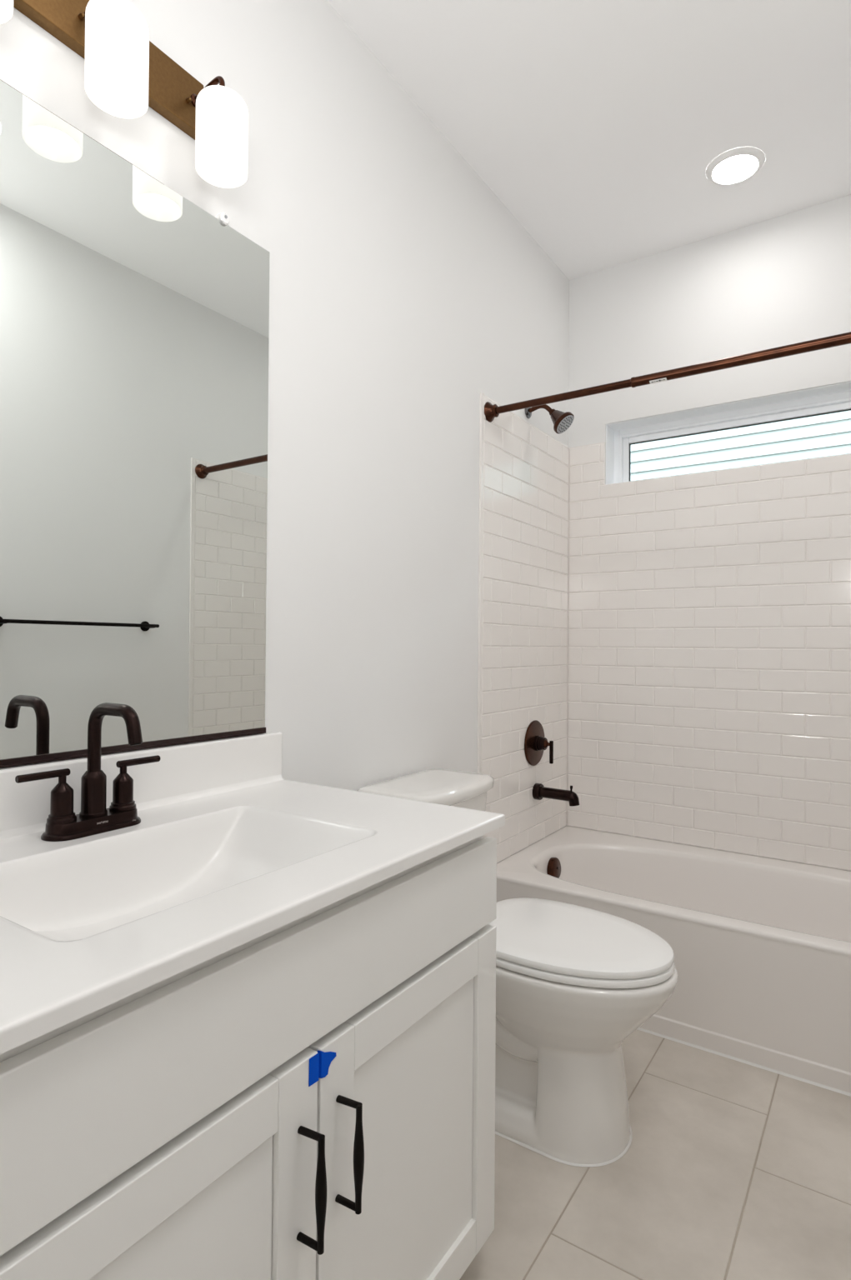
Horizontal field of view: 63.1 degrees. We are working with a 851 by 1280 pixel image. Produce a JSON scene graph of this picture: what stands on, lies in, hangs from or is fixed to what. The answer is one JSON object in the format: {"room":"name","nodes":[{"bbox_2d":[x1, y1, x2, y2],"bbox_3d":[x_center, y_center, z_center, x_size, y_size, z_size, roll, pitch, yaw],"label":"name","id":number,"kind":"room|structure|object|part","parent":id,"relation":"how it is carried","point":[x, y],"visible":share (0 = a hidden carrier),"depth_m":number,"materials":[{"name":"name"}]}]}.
{"room":"bathroom","nodes":[
{"label":"bathroom","id":0,"kind":"room"},
{"bbox_2d":[0,0,569,862],"bbox_3d":[-0.430,-0.219,1.527,0.120,2.801,3.790,0,-1,34],"label":"wall","id":1,"kind":"structure","parent":0,"point":[403,291],"depth_m":1.81,"materials":[{"name":"white paint"}]},
{"bbox_2d":[0,0,248,188],"bbox_3d":[-0.523,-0.988,1.142,0.151,0.214,0.520,0,-1,34],"label":"vanity light","id":2,"kind":"object","parent":1,"relation":"attached to","point":[126,74],"visible":1,"depth_m":1.17,"materials":[{"name":"white glass"}]},
{"bbox_3d":[-0.619,-0.952,0.950,0.095,0.137,0.095,0,-1,34],"label":"lamp shade","id":3,"kind":"part","parent":2,"relation":"part of","materials":[{"name":"white glass"}]},
{"bbox_3d":[-0.501,-0.950,1.127,0.095,0.137,0.095,0,-1,34],"label":"lamp shade","id":4,"kind":"part","parent":2,"relation":"part of","materials":[{"name":"white glass"}]},
{"bbox_3d":[-0.500,-0.960,1.127,0.057,0.098,0.057,0,-1,34],"label":"bulb","id":5,"kind":"part","parent":2,"relation":"part of","materials":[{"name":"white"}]},
{"bbox_3d":[-0.406,-1.040,1.320,0.099,0.050,0.040,0,-1,34],"label":"arm","id":6,"kind":"part","parent":2,"relation":"part of","materials":[{"name":"brown metal"}]},
{"bbox_3d":[-0.382,-0.947,1.303,0.095,0.137,0.095,0,-1,34],"label":"lamp shade","id":7,"kind":"part","parent":2,"relation":"part of","materials":[{"name":"white glass"}]},
{"bbox_3d":[-0.382,-0.958,1.303,0.057,0.098,0.057,0,-1,34],"label":"bulb","id":8,"kind":"part","parent":2,"relation":"part of","materials":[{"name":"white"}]},
{"bbox_2d":[0,79,269,768],"bbox_3d":[-0.593,-0.333,1.167,0.009,1.063,0.876,0,-1,34],"label":"mirror","id":9,"kind":"object","parent":1,"relation":"attached to","point":[134,322],"visible":1,"depth_m":1.24,"materials":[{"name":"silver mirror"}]},
{"bbox_2d":[0,731,282,831],"bbox_3d":[-0.594,0.263,1.158,0.019,0.126,0.961,0,-1,34],"label":"backsplash","id":10,"kind":"structure","parent":1,"relation":"attached to","point":[191,767],"depth_m":1.29,"materials":[{"name":"white stone"}]},
{"bbox_2d":[217,212,229,225],"bbox_3d":[-0.415,-0.866,1.427,0.015,0.023,0.023,0,-1,34],"label":"mirror clip","id":11,"kind":"object","parent":1,"relation":"attached to","point":[222,217],"visible":1,"depth_m":1.42,"materials":[{"name":"white plastic"}]},
{"bbox_2d":[476,392,568,863],"bbox_3d":[0.393,-0.021,2.641,0.008,1.614,0.765,0,-1,34],"label":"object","id":12,"kind":"structure","parent":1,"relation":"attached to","point":[523,559],"depth_m":2.58,"materials":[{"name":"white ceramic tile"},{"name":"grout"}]},
{"bbox_2d":[524,720,553,765],"bbox_3d":[0.452,0.397,2.654,0.079,0.175,0.175,0,-1,34],"label":"shower valve","id":13,"kind":"object","parent":12,"relation":"attached to","point":[535,742],"visible":1,"depth_m":2.64,"materials":[{"name":"brown metal"}]},
{"bbox_3d":[0.478,0.426,2.636,0.015,0.086,0.015,0,-1,34],"label":"lever","id":14,"kind":"part","parent":13,"relation":"part of","materials":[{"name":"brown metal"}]},
{"bbox_2d":[532,783,579,806],"bbox_3d":[0.501,0.586,2.640,0.177,0.076,0.063,0,-1,34],"label":"tub spout","id":15,"kind":"object","parent":12,"relation":"attached to","point":[539,792],"visible":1,"depth_m":2.63,"materials":[{"name":"brown metal"}]},
{"bbox_2d":[484,331,850,422],"bbox_3d":[0.844,-0.779,1.952,1.516,0.068,0.068,0,-1,34],"label":"shower rod","id":16,"kind":"object","parent":12,"relation":"attached to","point":[491,411],"visible":1,"depth_m":2.00,"materials":[{"name":"brown metal"}]},
{"bbox_2d":[524,404,574,434],"bbox_3d":[0.464,-0.832,2.590,0.182,0.129,0.087,0,-1,34],"label":"shower","id":17,"kind":"object","parent":1,"relation":"attached to","point":[562,421],"visible":0.95,"depth_m":2.56,"materials":[{"name":"brown metal"}]},
{"bbox_3d":[0.435,-0.864,2.610,0.111,0.051,0.017,0,-1,34],"label":"shower arm","id":18,"kind":"part","parent":17,"relation":"part of","materials":[{"name":"brown metal"}]},
{"bbox_2d":[326,0,850,279],"bbox_3d":[0.272,-1.628,1.095,1.764,0.120,3.820,0,-1,34],"label":"ceiling","id":19,"kind":"structure","parent":0,"point":[598,126],"depth_m":2.00,"materials":[{"name":"white paint"}]},
{"bbox_2d":[705,146,764,184],"bbox_3d":[1.014,-1.547,2.271,0.178,0.016,0.178,0,-1,34],"label":"recessed light","id":20,"kind":"object","parent":19,"relation":"in","point":[737,165],"visible":1,"depth_m":2.26,"materials":[{"name":"white paint"}]},
{"bbox_2d":[459,1029,850,1279],"bbox_3d":[0.250,1.182,1.069,1.764,0.100,3.820,0,-1,34],"label":"floor","id":21,"kind":"structure","parent":0,"point":[730,1169],"depth_m":1.43,"materials":[{"name":"tile"}]},
{"bbox_2d":[0,835,496,1279],"bbox_3d":[-0.356,0.727,0.990,0.596,0.800,0.972,0,-1,34],"label":"vanity cabinet","id":22,"kind":"object","parent":21,"relation":"on","point":[175,1128],"visible":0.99,"depth_m":0.82,"materials":[{"name":"white paint"}]},
{"bbox_3d":[-0.282,0.779,0.657,0.020,0.542,0.498,0,-1,34],"label":"door","id":23,"kind":"part","parent":22,"relation":"part of","materials":[{"name":"white paint"}]},
{"bbox_3d":[-0.285,0.779,0.658,0.009,0.432,0.364,0,-1,34],"label":"door panel","id":24,"kind":"part","parent":22,"relation":"part of","materials":[{"name":"white paint"}]},
{"bbox_3d":[-0.170,0.690,0.866,0.026,0.725,0.972,0,-1,34],"label":"frame","id":25,"kind":"part","parent":22,"relation":"part of","materials":[{"name":"white paint"}]},
{"bbox_2d":[0,731,504,1054],"bbox_3d":[-0.362,0.310,1.002,0.576,0.219,0.961,0,-1,34],"label":"vanity sink","id":26,"kind":"object","parent":22,"relation":"in","point":[225,852],"visible":0.89,"depth_m":1.06,"materials":[{"name":"white stone"}]},
{"bbox_2d":[15,702,160,841],"bbox_3d":[-0.532,0.202,1.114,0.176,0.205,0.176,1,-1,-12],"label":"faucet","id":27,"kind":"object","parent":26,"relation":"on","point":[94,817],"visible":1,"depth_m":1.10,"materials":[{"name":"brown metal"}]},
{"bbox_3d":[-0.577,0.205,1.048,0.011,0.011,0.078,0,-1,34],"label":"lever","id":28,"kind":"part","parent":27,"relation":"part of","materials":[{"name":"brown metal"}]},
{"bbox_3d":[-0.562,0.246,1.072,0.042,0.076,0.042,0,-1,34],"label":"handle","id":29,"kind":"part","parent":27,"relation":"part of","materials":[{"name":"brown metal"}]},
{"bbox_3d":[-0.533,0.293,1.114,0.063,0.024,0.158,0,-1,34],"label":"plate","id":30,"kind":"part","parent":27,"relation":"part of","materials":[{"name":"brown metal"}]},
{"bbox_3d":[-0.533,0.247,1.114,0.041,0.074,0.041,0,-1,34],"label":"spout","id":31,"kind":"part","parent":27,"relation":"part of","materials":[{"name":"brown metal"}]},
{"bbox_3d":[-0.486,0.157,1.084,0.131,0.115,0.020,0,-1,34],"label":"spout","id":32,"kind":"part","parent":27,"relation":"part of","materials":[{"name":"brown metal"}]},
{"bbox_3d":[-0.504,0.247,1.157,0.042,0.076,0.042,0,-1,34],"label":"handle","id":33,"kind":"part","parent":27,"relation":"part of","materials":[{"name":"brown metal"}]},
{"bbox_3d":[-0.488,0.207,1.181,0.011,0.011,0.078,0,-1,34],"label":"lever","id":34,"kind":"part","parent":27,"relation":"part of","materials":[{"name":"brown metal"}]},
{"bbox_3d":[-0.135,0.651,0.822,0.043,0.139,0.014,0,-1,34],"label":"door handle","id":35,"kind":"part","parent":22,"relation":"part of","materials":[{"name":"black metal"}]},
{"bbox_2d":[308,1050,336,1086],"bbox_3d":[-0.130,0.530,0.868,0.004,0.036,0.050,0,-1,34],"label":"tape","id":36,"kind":"object","parent":22,"relation":"attached to","point":[319,1064],"visible":1,"depth_m":0.86,"materials":[{"name":"blue"}]},
{"bbox_3d":[-0.096,0.652,0.880,0.043,0.139,0.014,0,-1,34],"label":"door handle","id":37,"kind":"part","parent":22,"relation":"part of","materials":[{"name":"black metal"}]},
{"bbox_3d":[-0.011,0.785,1.061,0.020,0.542,0.465,0,-1,34],"label":"door","id":38,"kind":"part","parent":22,"relation":"part of","materials":[{"name":"white paint"}]},
{"bbox_3d":[-0.014,0.785,1.062,0.009,0.432,0.331,0,-1,34],"label":"door panel","id":39,"kind":"part","parent":22,"relation":"part of","materials":[{"name":"white paint"}]},
{"bbox_2d":[357,768,678,1167],"bbox_3d":[0.230,0.758,1.712,0.755,0.760,0.378,0,-1,34],"label":"toilet","id":40,"kind":"object","parent":21,"relation":"on","point":[573,982],"visible":0.56,"depth_m":1.53,"materials":[{"name":"white ceramic"}]},
{"bbox_3d":[0.018,0.397,1.859,0.237,0.037,0.378,0,-1,34],"label":"tank lid","id":41,"kind":"part","parent":40,"relation":"part of","materials":[{"name":"white ceramic"}]},
{"bbox_3d":[0.012,0.573,1.860,0.214,0.324,0.356,0,-1,34],"label":"tank","id":42,"kind":"part","parent":40,"relation":"part of","materials":[{"name":"white ceramic"}]},
{"bbox_3d":[0.337,0.700,1.641,0.481,0.021,0.366,0,-1,34],"label":"lid","id":43,"kind":"part","parent":40,"relation":"part of","materials":[{"name":"white plastic"}]},
{"bbox_3d":[0.337,0.721,1.640,0.482,0.016,0.367,0,-1,34],"label":"seat","id":44,"kind":"part","parent":40,"relation":"part of","materials":[{"name":"white plastic"}]},
{"bbox_3d":[0.237,0.935,1.704,0.735,0.406,0.374,0,-1,34],"label":"bowl","id":45,"kind":"part","parent":40,"relation":"part of","materials":[{"name":"white ceramic"}]},
{"bbox_2d":[496,825,850,1096],"bbox_3d":[1.022,0.969,2.220,1.518,0.360,0.748,0,-1,34],"label":"bathtub","id":46,"kind":"object","parent":21,"relation":"on","point":[761,947],"visible":0.82,"depth_m":1.99,"materials":[{"name":"white ceramic"}]},
{"bbox_2d":[496,825,850,956],"bbox_3d":[1.024,0.940,2.224,1.518,0.302,0.741,0,-1,34],"label":"basin","id":47,"kind":"object","parent":46,"relation":"in","point":[702,902],"depth_m":2.39,"materials":[{"name":"white ceramic"}]},
{"bbox_2d":[568,194,850,870],"bbox_3d":[1.282,-0.196,2.607,1.524,2.801,0.150,0,-1,34],"label":"wall","id":48,"kind":"structure","parent":0,"point":[783,280],"depth_m":2.65,"materials":[{"name":"white paint"}]},
{"bbox_2d":[566,441,850,870],"bbox_3d":[1.237,-0.015,2.540,1.524,1.614,0.007,0,-1,34],"label":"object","id":49,"kind":"structure","parent":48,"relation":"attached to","point":[708,684],"depth_m":2.63,"materials":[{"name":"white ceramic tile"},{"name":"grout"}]},
{"bbox_2d":[605,381,850,484],"bbox_3d":[1.288,-0.753,2.613,1.196,0.286,0.145,0,-1,34],"label":"window","id":50,"kind":"structure","parent":48,"relation":"in","point":[833,398],"depth_m":2.72,"materials":[{"name":"white plastic"}]},
{"label":"outside","id":51,"kind":"structure","parent":0,"visible":0},
{"bbox_3d":[4.810,1.402,7.449,22.000,0.250,11.840,0,-1,34],"label":"ground","id":52,"kind":"structure","parent":51,"visible":0},
{"bbox_2d":[630,410,850,480],"bbox_3d":[4.120,-0.855,5.516,13.000,4.117,0.174,0,-1,34],"label":"house siding","id":53,"kind":"object","parent":52,"relation":"on","point":[825,435],"visible":0.02,"depth_m":6.26,"materials":[{"name":"grey plastic"}]}
]}

